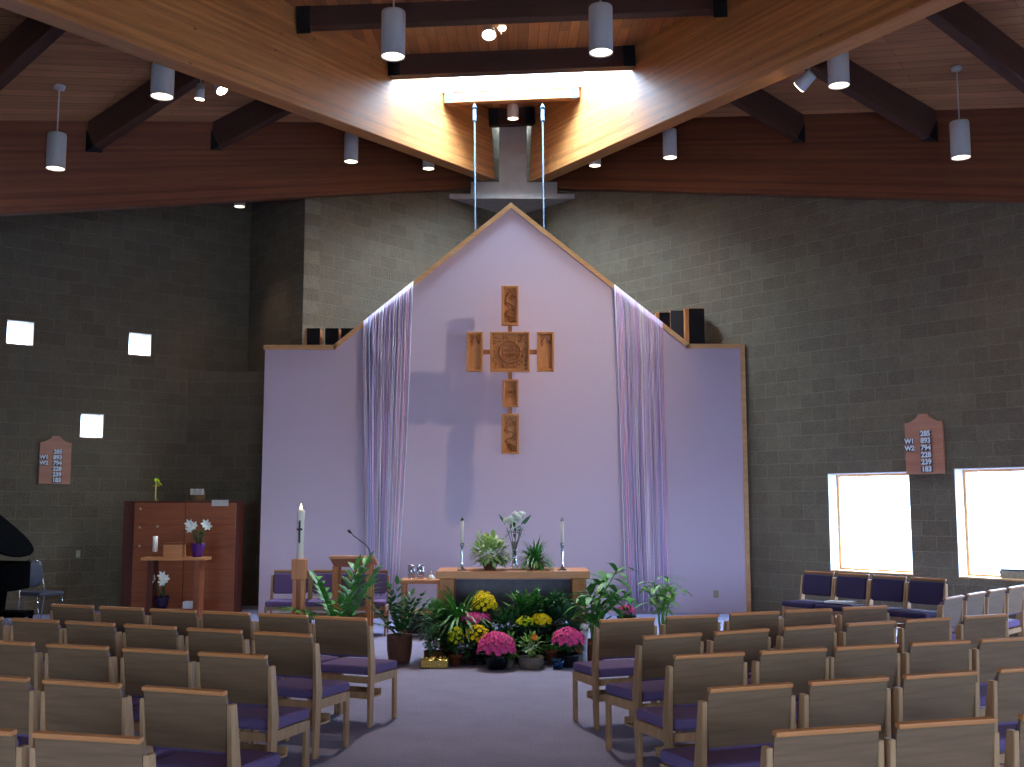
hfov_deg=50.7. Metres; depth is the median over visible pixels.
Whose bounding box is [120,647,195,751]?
chair
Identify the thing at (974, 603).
chair
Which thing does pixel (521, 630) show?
plant
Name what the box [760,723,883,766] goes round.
chair
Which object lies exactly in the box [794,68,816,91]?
spotlight
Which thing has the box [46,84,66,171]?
pendant light
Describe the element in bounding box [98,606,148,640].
chair
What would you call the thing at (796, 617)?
chair
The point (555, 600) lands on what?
potted plant
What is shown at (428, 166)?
pendant light
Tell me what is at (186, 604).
paper stack
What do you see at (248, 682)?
chair back
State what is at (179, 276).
wall
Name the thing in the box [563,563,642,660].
potted plant
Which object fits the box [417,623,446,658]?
potted plant
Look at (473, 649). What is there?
pot
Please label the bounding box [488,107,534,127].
cross beam
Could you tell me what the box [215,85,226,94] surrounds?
spotlight
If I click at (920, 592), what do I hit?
cushion
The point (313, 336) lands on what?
loudspeaker
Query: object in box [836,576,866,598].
cushion
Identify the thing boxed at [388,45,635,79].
cross beam
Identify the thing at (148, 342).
window
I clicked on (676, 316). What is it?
loudspeaker
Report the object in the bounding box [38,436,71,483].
hymn board
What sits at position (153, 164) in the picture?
beam
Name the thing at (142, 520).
storage cabinet
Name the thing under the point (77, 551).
wall outlet
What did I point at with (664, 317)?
grille
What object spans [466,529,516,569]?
potted plant
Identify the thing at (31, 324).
window
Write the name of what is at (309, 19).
cross beam
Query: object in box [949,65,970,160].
pendant light
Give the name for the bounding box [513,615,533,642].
chrysanthemum
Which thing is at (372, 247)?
wall
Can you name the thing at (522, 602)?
potted plant
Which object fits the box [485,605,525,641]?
potted plant
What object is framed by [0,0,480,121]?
ceiling
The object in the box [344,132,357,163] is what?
pendant light
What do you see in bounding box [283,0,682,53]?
ceiling
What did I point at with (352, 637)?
chair
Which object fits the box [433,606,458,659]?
potted plant
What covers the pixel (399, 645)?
potted plant
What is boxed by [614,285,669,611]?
curtain
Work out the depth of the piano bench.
12.83 m
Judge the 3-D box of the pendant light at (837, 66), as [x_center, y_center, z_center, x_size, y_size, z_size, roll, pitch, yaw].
[4.182,-4.577,13.899,0.270,1.555,0.270,0,-6,0]
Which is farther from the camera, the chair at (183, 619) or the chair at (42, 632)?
the chair at (183, 619)
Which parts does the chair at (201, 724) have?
leg, cap rail, panel, seat, leg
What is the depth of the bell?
14.49 m
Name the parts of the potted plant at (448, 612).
pot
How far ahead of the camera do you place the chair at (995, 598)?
11.61 m
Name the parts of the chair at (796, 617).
leg, panel, cap rail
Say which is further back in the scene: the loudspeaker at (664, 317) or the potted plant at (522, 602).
the loudspeaker at (664, 317)
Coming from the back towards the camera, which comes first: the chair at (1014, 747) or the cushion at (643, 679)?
the cushion at (643, 679)
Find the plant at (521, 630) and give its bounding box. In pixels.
[516,627,532,642]
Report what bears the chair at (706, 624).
on the floor
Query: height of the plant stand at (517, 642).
0.241 m
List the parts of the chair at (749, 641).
leg, panel, cap rail, leg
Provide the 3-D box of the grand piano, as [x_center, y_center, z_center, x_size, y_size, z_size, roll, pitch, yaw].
[-7.354,2.244,14.131,1.910,2.320,1.488,0,-6,0]
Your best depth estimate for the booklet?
14.08 m
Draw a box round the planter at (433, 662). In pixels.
[420,656,448,667]
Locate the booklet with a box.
[824,600,854,603]
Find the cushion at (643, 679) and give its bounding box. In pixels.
[642,678,664,681]
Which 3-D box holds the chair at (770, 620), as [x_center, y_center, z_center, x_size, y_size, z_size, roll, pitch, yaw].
[1.975,2.390,9.342,0.545,0.859,0.516,2,-7,-21]
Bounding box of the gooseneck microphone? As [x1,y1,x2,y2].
[347,529,369,554]
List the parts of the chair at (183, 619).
cap rail, leg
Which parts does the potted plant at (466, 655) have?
pot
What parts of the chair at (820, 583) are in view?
seat rail, leg, seat, panel, cap rail, leg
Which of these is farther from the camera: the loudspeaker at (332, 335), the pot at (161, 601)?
the loudspeaker at (332, 335)
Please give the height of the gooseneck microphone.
0.424 m
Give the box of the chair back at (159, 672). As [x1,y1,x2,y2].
[131,659,189,697]
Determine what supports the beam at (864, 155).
attached to the ceiling at (917, 58)
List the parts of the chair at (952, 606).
leg, panel, cap rail, leg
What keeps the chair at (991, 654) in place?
on the floor
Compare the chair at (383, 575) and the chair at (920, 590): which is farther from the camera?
the chair at (383, 575)
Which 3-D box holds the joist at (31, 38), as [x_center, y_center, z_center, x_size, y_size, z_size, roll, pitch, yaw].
[-6.166,-3.974,13.233,3.654,1.986,0.220,-3,-7,28]
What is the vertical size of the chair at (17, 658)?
0.859 m
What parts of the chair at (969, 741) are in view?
leg, cap rail, leg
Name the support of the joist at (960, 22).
attached to the ceiling at (917, 58)
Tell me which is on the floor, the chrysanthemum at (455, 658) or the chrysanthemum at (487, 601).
the chrysanthemum at (455, 658)
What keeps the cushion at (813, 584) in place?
on the chair at (820, 583)
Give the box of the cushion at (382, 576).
[354,573,385,593]
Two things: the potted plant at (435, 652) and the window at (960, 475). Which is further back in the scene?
the window at (960, 475)
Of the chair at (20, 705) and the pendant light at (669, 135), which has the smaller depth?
the chair at (20, 705)
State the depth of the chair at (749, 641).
7.87 m
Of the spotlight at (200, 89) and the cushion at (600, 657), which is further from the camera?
the spotlight at (200, 89)
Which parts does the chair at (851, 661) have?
leg, panel, cap rail, leg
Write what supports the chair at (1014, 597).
on the floor
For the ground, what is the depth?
56.67 m
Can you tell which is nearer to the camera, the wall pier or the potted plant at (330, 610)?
the potted plant at (330, 610)
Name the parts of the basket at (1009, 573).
lid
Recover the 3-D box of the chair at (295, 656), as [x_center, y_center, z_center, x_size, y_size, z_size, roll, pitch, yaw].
[-1.539,2.223,7.862,0.545,0.859,0.516,-3,-7,23]
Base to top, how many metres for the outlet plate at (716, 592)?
0.120 m
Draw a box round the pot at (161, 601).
[155,595,169,608]
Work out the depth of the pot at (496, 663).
11.58 m
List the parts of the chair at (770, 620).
leg, cap rail, leg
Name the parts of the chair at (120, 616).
cap rail, leg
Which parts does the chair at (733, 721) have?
leg, seat, panel, cap rail, leg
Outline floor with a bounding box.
[4,606,1004,766]
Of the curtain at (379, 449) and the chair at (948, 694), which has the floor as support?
the chair at (948, 694)
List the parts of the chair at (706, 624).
leg, panel, cap rail, leg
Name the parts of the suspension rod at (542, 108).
rod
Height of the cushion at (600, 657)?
0.278 m
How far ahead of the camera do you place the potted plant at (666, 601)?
12.37 m
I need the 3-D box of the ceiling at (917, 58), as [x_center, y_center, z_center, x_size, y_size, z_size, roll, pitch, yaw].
[8.290,-4.706,10.353,5.868,4.656,28.719,3,-7,-22]
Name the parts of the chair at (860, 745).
leg, cap rail, leg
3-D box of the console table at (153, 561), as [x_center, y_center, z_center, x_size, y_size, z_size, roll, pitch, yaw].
[-5.173,3.154,16.601,0.993,0.963,0.340,0,-6,0]
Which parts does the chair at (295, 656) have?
leg, cap rail, panel, leg, seat rail, seat, leg, leg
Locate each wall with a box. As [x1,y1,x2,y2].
[0,202,251,614]
[184,371,264,605]
[247,197,320,370]
[258,203,750,612]
[291,127,498,344]
[526,126,1023,636]
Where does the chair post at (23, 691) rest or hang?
on the chair at (20, 705)
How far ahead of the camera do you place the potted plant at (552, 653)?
11.98 m
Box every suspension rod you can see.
[472,103,476,230]
[540,103,544,228]
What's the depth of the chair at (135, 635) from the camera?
8.14 m
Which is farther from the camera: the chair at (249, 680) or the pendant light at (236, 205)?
the pendant light at (236, 205)
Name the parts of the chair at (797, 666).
leg, panel, cap rail, seat, leg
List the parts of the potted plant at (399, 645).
pot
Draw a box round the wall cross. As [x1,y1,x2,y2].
[466,286,553,453]
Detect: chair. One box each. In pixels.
[0,617,44,661]
[0,640,44,701]
[0,675,40,750]
[0,728,29,766]
[10,617,65,677]
[17,559,63,618]
[29,730,155,766]
[40,678,179,759]
[44,643,139,706]
[50,604,97,628]
[64,620,122,682]
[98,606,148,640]
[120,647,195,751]
[123,624,184,656]
[139,685,280,766]
[149,608,200,647]
[185,627,281,742]
[196,651,309,766]
[200,610,282,698]
[250,631,349,758]
[256,613,339,713]
[264,570,310,620]
[305,570,349,623]
[312,616,396,727]
[347,570,389,635]
[572,617,656,730]
[605,632,703,759]
[636,651,746,766]
[642,614,720,703]
[660,682,795,766]
[675,628,770,742]
[723,611,780,648]
[747,624,836,677]
[750,647,828,727]
[758,676,890,747]
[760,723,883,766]
[771,608,833,649]
[782,570,835,631]
[796,643,899,722]
[815,572,869,630]
[835,605,888,645]
[838,620,895,645]
[868,575,906,629]
[884,716,999,766]
[888,577,947,627]
[891,670,979,737]
[896,595,963,639]
[896,617,951,667]
[900,639,971,683]
[952,591,985,632]
[955,613,1007,648]
[971,636,1023,716]
[984,588,1006,613]
[985,666,1023,766]
[1004,714,1023,766]
[1005,585,1023,636]
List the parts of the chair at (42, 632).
leg, cap rail, panel, leg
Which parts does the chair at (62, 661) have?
leg, cap rail, panel, leg, seat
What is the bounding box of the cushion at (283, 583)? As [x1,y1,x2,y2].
[274,573,307,593]
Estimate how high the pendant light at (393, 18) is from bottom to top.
1.748 m
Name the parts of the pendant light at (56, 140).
stem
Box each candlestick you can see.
[457,517,466,570]
[557,517,567,570]
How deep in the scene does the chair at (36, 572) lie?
16.24 m
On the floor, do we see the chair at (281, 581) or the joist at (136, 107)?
the chair at (281, 581)
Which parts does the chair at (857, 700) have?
leg, panel, cap rail, leg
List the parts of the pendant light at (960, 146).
stem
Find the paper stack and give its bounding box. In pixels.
[182,601,192,608]
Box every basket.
[189,489,204,500]
[999,568,1023,578]
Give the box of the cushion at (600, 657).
[599,656,634,659]
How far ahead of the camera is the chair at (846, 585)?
14.23 m
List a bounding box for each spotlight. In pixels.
[195,79,204,100]
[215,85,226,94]
[482,26,495,39]
[498,26,505,34]
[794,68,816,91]
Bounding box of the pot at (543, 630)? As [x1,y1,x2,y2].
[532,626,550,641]
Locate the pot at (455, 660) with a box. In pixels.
[449,653,462,665]
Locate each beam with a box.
[0,0,494,180]
[0,121,470,215]
[296,0,727,33]
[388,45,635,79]
[444,87,579,105]
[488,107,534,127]
[529,0,963,181]
[554,107,1023,203]
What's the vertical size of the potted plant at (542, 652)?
0.409 m
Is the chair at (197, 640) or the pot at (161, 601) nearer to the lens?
the chair at (197, 640)
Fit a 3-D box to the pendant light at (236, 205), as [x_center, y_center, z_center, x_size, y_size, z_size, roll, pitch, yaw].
[-4.785,-3.482,19.009,0.190,0.770,0.190,0,-6,0]
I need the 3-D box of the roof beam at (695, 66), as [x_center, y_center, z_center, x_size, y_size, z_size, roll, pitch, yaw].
[5.733,-4.919,9.271,0.300,4.206,27.378,3,-7,-22]
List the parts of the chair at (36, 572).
frame, leg, backrest, frame, seat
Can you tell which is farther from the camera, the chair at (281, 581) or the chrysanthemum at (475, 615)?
the chair at (281, 581)
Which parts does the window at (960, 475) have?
sill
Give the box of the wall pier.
[449,126,574,213]
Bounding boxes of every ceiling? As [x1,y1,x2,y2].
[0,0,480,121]
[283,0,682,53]
[458,88,542,107]
[695,0,1023,117]
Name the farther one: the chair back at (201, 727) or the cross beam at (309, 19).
the cross beam at (309, 19)
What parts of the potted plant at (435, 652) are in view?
pot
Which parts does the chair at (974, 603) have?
leg, panel, cap rail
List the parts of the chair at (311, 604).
leg, seat rail, seat, panel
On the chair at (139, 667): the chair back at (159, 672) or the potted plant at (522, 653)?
the chair back at (159, 672)
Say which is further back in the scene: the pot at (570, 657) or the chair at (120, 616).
the pot at (570, 657)
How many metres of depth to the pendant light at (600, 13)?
11.60 m
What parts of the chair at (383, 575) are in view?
seat, panel, seat rail, leg, leg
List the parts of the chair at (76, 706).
leg, cap rail, panel, leg, seat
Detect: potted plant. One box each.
[271,550,383,657]
[363,575,434,663]
[413,586,503,641]
[416,598,447,649]
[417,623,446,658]
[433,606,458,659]
[458,634,476,663]
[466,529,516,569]
[474,625,494,662]
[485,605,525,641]
[497,622,521,652]
[498,587,548,632]
[506,630,518,667]
[513,535,555,570]
[513,632,532,661]
[517,631,545,668]
[526,588,573,634]
[529,627,552,660]
[541,631,561,664]
[549,598,587,644]
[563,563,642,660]
[633,576,692,634]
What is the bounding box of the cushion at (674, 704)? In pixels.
[673,703,697,706]
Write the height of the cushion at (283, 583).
0.278 m
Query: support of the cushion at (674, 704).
on the chair at (687, 681)
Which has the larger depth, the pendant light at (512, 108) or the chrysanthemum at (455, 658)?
the pendant light at (512, 108)
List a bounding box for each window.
[6,319,34,345]
[80,413,103,438]
[128,332,151,356]
[429,72,593,91]
[828,472,912,574]
[954,467,1023,580]
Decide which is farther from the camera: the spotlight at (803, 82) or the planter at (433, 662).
the spotlight at (803, 82)
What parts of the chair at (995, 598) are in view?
leg, panel, cap rail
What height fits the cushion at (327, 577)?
0.278 m
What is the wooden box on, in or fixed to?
on the console table at (153, 561)
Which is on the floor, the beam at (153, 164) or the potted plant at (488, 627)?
the potted plant at (488, 627)
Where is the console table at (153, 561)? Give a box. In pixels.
[141,556,211,617]
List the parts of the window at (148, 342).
frame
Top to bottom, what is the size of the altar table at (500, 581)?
0.984 m
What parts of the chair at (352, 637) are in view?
leg, cap rail, leg, panel, seat rail, seat, leg, leg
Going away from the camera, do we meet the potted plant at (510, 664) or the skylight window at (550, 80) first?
the potted plant at (510, 664)
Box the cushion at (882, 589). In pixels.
[871,578,903,601]
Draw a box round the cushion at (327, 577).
[313,573,346,593]
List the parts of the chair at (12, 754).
cap rail, panel, leg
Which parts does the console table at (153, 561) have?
leg, leg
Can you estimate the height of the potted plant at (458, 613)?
0.632 m
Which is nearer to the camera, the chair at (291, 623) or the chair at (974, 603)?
the chair at (291, 623)
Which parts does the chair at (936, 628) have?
leg, panel, cap rail, leg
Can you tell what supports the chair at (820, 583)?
on the floor
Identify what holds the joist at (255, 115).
attached to the ceiling at (95, 76)
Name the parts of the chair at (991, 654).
leg, seat rail, seat, panel, cap rail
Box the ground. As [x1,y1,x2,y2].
[842,520,1023,574]
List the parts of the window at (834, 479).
sill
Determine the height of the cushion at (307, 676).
0.278 m
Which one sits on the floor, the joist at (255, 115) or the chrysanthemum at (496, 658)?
the chrysanthemum at (496, 658)
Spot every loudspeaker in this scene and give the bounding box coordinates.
[305,328,322,344]
[325,328,340,344]
[341,328,353,337]
[654,312,669,327]
[669,310,683,338]
[683,308,704,343]
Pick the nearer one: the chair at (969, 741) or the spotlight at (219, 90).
the chair at (969, 741)
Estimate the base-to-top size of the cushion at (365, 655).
0.278 m
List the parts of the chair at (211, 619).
cap rail, panel, leg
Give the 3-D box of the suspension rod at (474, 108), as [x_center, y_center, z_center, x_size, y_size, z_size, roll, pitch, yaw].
[-0.672,-3.751,19.070,0.100,2.778,0.850,0,-6,-1]
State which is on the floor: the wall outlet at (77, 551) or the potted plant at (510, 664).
the potted plant at (510, 664)
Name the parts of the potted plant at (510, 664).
pot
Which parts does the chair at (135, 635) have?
leg, cap rail, panel, leg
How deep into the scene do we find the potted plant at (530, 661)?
11.71 m
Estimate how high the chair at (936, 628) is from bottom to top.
0.859 m
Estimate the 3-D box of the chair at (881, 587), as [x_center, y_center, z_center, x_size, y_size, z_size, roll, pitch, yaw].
[4.669,2.882,13.717,0.516,0.859,0.545,5,-8,-36]
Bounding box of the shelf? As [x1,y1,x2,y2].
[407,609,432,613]
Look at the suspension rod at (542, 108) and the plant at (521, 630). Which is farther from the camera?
the suspension rod at (542, 108)
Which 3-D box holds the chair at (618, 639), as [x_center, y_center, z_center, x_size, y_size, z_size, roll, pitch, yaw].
[0.838,2.330,8.813,0.545,0.859,0.516,2,-7,-21]
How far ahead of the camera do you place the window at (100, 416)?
18.40 m
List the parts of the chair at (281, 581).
leg, seat, seat rail, panel, leg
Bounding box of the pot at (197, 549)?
[190,543,205,556]
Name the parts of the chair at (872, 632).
leg, cap rail, leg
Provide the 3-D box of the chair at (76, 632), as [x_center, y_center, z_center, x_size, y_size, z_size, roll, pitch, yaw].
[-3.185,2.302,8.559,0.545,0.859,0.516,-3,-7,23]
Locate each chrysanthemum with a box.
[439,623,457,644]
[445,626,469,665]
[461,611,491,634]
[464,624,488,657]
[470,590,497,627]
[476,631,515,669]
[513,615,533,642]
[531,613,554,641]
[550,626,586,667]
[614,604,638,618]
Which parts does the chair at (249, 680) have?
leg, cap rail, panel, seat rail, leg, seat, leg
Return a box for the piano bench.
[0,610,33,617]
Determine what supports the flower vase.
on the altar table at (500, 581)
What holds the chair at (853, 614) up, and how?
on the floor
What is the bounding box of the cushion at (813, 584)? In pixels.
[803,574,831,595]
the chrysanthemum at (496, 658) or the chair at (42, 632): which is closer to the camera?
the chair at (42, 632)
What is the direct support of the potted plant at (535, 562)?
on the altar table at (500, 581)
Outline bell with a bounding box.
[427,571,434,579]
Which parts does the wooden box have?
lid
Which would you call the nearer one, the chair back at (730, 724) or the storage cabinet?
the chair back at (730, 724)
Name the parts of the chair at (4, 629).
panel, leg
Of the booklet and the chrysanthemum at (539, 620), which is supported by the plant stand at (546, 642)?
the chrysanthemum at (539, 620)
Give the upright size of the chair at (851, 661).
0.859 m
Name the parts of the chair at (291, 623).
leg, cap rail, panel, leg, seat, leg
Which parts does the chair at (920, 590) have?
seat rail, leg, seat, panel, cap rail, leg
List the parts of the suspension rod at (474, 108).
rod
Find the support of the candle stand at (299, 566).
on the floor
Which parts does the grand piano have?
leg, lid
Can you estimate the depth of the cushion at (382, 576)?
15.02 m
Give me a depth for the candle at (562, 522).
12.92 m
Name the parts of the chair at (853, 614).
leg, panel, cap rail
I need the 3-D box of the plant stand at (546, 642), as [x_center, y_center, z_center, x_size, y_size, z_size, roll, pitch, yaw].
[0.328,3.017,12.139,0.260,0.241,0.260,0,-6,0]
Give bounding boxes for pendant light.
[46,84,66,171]
[150,63,174,100]
[234,203,244,207]
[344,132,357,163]
[381,0,405,61]
[423,160,433,170]
[507,103,518,120]
[589,0,612,57]
[589,159,600,167]
[663,128,676,159]
[827,51,849,89]
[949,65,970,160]
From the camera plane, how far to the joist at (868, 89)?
15.56 m
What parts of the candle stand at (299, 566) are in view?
post, core post, post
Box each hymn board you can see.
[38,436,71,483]
[904,414,945,473]
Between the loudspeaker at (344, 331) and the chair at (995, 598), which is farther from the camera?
the loudspeaker at (344, 331)
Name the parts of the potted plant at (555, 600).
pot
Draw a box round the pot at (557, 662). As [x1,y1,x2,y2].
[551,657,564,668]
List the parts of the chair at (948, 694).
leg, panel, cap rail, leg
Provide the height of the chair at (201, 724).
0.859 m
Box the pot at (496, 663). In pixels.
[483,653,509,669]
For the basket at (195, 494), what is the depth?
17.76 m
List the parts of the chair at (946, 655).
leg, panel, cap rail, leg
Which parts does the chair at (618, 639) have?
leg, leg, seat, seat rail, panel, cap rail, leg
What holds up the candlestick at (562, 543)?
on the altar table at (500, 581)
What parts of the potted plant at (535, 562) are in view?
pot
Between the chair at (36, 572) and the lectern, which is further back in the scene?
the chair at (36, 572)
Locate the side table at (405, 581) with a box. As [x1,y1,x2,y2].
[399,578,439,633]
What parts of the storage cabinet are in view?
door, door, label plate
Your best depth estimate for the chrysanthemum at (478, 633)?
11.94 m
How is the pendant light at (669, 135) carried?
hanging from the ceiling at (917, 58)
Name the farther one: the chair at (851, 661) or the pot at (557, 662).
the pot at (557, 662)
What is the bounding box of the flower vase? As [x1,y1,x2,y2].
[499,511,530,565]
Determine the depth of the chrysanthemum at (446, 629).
12.14 m
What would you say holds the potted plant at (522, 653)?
on the floor
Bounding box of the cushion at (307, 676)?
[276,674,312,678]
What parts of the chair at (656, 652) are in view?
leg, seat, seat rail, leg, panel, cap rail, leg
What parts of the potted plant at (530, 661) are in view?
pot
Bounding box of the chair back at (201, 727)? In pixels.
[153,702,228,754]
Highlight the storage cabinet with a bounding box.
[120,500,243,614]
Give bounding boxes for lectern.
[329,556,377,627]
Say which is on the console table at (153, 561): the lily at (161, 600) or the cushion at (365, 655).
the lily at (161, 600)
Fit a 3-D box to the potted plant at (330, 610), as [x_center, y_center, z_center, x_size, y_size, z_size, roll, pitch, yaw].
[-2.116,2.580,12.662,1.365,1.224,1.361,0,-6,0]
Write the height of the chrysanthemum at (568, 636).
0.433 m
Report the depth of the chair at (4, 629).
8.75 m
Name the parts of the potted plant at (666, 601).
stem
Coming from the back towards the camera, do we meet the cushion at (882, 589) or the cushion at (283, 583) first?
the cushion at (283, 583)
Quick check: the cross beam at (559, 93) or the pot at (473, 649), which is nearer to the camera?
the pot at (473, 649)
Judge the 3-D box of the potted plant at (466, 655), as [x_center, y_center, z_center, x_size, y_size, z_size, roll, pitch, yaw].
[-0.478,2.959,12.097,0.402,0.344,0.377,0,-6,0]
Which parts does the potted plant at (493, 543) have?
pot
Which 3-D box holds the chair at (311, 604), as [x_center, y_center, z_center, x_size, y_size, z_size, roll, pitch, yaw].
[-2.527,3.007,14.830,0.545,0.859,0.516,0,-6,-1]
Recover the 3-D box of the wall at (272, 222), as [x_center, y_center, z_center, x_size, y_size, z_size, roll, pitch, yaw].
[-4.157,-0.170,19.419,0.300,8.200,2.179,5,-8,-38]
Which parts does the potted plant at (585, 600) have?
pot, stem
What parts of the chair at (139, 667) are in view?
leg, seat rail, seat, cap rail, panel, leg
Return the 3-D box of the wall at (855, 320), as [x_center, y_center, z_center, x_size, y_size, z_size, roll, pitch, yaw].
[5.729,-1.541,16.396,0.340,10.248,17.144,6,-8,-40]
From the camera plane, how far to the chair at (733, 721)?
5.45 m
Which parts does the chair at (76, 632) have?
leg, cap rail, panel, leg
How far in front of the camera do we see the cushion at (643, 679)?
7.55 m
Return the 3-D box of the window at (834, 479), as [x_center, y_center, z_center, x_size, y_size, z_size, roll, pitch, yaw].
[5.458,2.095,16.272,0.299,1.495,1.362,6,-8,-40]
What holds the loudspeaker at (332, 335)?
attached to the wall at (372, 247)
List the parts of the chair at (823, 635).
leg, panel, cap rail, leg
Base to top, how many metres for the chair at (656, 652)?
0.859 m
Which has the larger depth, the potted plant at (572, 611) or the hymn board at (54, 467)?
the hymn board at (54, 467)
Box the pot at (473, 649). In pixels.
[469,646,485,657]
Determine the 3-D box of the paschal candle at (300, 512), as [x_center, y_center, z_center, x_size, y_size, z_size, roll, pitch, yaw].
[-2.445,1.706,12.486,0.094,0.638,0.096,0,-6,0]
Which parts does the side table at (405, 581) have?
leg, leg, panel, leg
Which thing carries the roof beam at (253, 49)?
attached to the ceiling at (95, 76)
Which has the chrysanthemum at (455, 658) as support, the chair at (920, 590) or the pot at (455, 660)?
the pot at (455, 660)
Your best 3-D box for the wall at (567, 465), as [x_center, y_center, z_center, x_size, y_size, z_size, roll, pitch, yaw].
[-0.131,0.343,18.070,8.067,6.879,0.150,0,-6,0]
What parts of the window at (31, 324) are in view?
sill, frame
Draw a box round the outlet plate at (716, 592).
[714,590,718,597]
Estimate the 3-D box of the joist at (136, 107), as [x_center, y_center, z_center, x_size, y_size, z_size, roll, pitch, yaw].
[-4.916,-4.218,15.373,2.946,1.720,0.220,-2,-7,18]
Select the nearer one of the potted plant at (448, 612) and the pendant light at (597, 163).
the potted plant at (448, 612)
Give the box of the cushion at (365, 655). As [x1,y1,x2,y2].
[320,653,367,657]
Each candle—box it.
[152,536,157,551]
[296,504,304,558]
[461,521,463,542]
[561,521,563,542]
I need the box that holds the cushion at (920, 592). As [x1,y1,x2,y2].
[909,581,943,604]
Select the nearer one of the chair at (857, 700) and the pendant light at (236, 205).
the chair at (857, 700)
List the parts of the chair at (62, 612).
cap rail, leg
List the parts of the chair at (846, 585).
leg, seat rail, seat, panel, cap rail, leg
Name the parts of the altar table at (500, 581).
leg, modesty panel, leg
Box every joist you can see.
[0,17,65,90]
[85,70,203,152]
[210,100,291,149]
[730,89,804,142]
[804,60,937,141]
[925,1,1023,92]
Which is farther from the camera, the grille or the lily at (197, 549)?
the grille
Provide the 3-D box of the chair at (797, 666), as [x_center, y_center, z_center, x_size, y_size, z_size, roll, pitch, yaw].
[1.696,2.126,6.992,0.545,0.859,0.516,2,-7,-20]
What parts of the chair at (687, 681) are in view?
leg, seat, seat rail, leg, panel, cap rail, leg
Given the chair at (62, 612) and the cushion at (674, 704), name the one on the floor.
the chair at (62, 612)
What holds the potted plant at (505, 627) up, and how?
on the floor
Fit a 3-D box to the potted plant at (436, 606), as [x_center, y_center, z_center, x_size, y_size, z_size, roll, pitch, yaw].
[-0.864,2.813,12.446,0.452,0.712,0.418,-2,-7,20]
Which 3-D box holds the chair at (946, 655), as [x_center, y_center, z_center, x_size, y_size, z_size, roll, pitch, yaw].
[2.774,2.169,7.380,0.545,0.859,0.516,2,-7,-20]
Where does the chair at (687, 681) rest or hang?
on the floor
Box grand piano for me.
[0,515,33,609]
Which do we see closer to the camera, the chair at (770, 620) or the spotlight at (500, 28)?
the chair at (770, 620)
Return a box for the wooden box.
[163,542,186,556]
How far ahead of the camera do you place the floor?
8.76 m
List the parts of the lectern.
leg, leg, shelf panel, leg, leg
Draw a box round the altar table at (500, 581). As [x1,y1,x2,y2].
[436,568,589,654]
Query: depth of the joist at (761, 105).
17.29 m
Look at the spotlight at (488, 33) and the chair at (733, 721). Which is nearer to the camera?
the chair at (733, 721)
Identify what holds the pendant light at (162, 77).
hanging from the ceiling at (95, 76)
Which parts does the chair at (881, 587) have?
leg, seat, panel, cap rail, leg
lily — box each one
[152,571,169,608]
[184,519,211,556]
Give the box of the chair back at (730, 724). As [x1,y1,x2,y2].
[706,700,771,750]
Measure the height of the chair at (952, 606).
0.859 m
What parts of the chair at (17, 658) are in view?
cap rail, panel, leg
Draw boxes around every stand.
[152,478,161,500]
[291,559,307,614]
[516,641,527,654]
[530,640,551,654]
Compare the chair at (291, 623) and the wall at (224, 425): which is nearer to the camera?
the chair at (291, 623)
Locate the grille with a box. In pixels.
[659,312,669,327]
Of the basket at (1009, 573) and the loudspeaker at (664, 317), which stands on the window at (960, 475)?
the basket at (1009, 573)
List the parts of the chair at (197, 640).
leg, cap rail, panel, leg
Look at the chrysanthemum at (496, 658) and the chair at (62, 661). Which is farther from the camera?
the chrysanthemum at (496, 658)
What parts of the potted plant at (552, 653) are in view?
pot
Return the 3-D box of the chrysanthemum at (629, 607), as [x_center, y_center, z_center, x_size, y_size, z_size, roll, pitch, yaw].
[1.348,2.754,12.773,0.321,0.303,0.310,0,-6,0]
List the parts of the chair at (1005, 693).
leg, seat rail, seat, cap rail, panel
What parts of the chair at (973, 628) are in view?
leg, cap rail, leg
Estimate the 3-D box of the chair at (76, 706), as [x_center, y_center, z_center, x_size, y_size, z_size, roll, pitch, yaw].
[-2.138,1.985,5.744,0.545,0.859,0.516,-2,-7,20]
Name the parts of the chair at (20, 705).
cap rail, panel, seat, leg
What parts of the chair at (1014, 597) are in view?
leg, seat, seat rail, cap rail, panel, leg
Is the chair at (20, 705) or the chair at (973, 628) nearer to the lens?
the chair at (20, 705)
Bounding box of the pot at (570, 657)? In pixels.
[557,651,579,667]
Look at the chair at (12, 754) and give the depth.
4.37 m
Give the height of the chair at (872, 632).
0.859 m
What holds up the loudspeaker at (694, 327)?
attached to the wall at (855, 320)
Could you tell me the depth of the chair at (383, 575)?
14.99 m
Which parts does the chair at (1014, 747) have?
leg, panel, cap rail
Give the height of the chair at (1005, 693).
0.859 m
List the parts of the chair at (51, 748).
leg, cap rail, panel, leg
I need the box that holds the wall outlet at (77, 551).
[76,550,79,557]
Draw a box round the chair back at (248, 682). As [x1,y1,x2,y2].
[229,663,268,706]
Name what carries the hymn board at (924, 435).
attached to the wall at (855, 320)
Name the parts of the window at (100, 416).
frame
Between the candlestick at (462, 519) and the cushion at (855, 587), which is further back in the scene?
the cushion at (855, 587)
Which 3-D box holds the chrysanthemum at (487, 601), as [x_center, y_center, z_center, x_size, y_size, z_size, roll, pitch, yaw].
[-0.328,2.610,12.503,0.349,0.428,0.353,0,-6,0]

